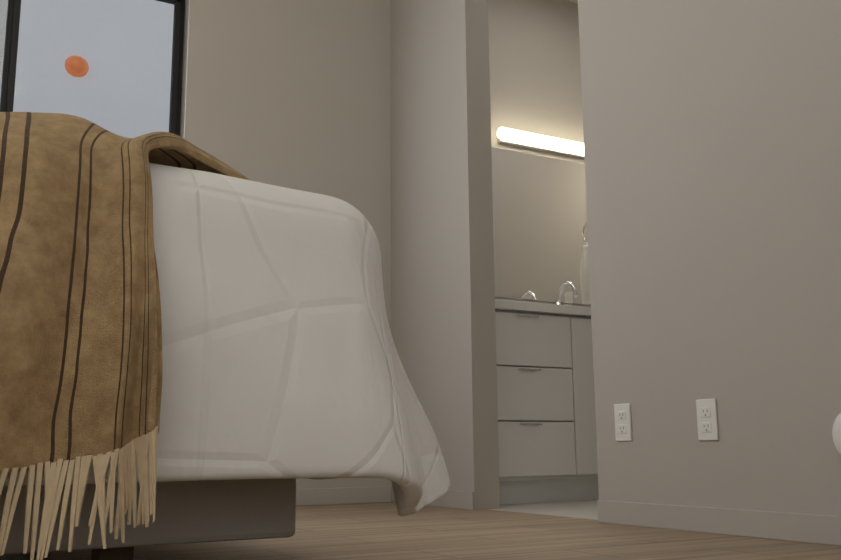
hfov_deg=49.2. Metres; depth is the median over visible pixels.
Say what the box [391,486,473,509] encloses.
baseboard
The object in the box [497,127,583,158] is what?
sconce
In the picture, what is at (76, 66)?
sconce
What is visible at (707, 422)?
electrical outlet
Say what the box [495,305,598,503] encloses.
bathroom vanity
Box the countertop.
[495,299,590,312]
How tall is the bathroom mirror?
0.790 m
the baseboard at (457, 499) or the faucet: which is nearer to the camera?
the baseboard at (457, 499)
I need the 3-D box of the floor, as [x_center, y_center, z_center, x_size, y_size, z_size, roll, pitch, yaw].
[-0.002,0.638,1.870,5.310,0.100,4.500,5,-12,-29]
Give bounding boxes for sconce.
[65,55,88,76]
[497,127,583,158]
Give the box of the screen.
[0,0,7,98]
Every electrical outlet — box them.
[614,403,631,440]
[696,398,718,439]
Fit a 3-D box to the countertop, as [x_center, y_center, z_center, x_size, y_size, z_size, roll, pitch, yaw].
[0.699,0.194,4.486,1.348,0.040,0.564,5,-12,-29]
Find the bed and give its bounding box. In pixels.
[0,112,449,559]
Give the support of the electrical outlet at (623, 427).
attached to the wall at (712, 141)
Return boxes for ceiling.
[565,0,577,3]
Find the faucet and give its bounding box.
[554,281,578,322]
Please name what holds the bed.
on the floor
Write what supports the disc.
attached to the wall at (712, 141)
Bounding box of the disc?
[832,412,840,454]
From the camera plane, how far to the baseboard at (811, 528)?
2.51 m
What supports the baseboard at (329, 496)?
attached to the wall at (293, 94)
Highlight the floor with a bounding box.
[0,500,840,559]
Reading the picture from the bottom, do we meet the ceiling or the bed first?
the bed
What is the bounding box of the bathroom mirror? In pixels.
[491,147,590,304]
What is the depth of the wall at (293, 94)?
4.36 m
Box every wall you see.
[180,0,590,488]
[390,0,840,515]
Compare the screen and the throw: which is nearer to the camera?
the throw
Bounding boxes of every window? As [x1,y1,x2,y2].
[0,0,184,135]
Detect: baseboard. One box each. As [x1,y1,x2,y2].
[296,486,390,505]
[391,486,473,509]
[597,500,840,545]
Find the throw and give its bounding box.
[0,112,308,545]
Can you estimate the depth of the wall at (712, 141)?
2.79 m
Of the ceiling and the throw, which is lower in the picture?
the throw

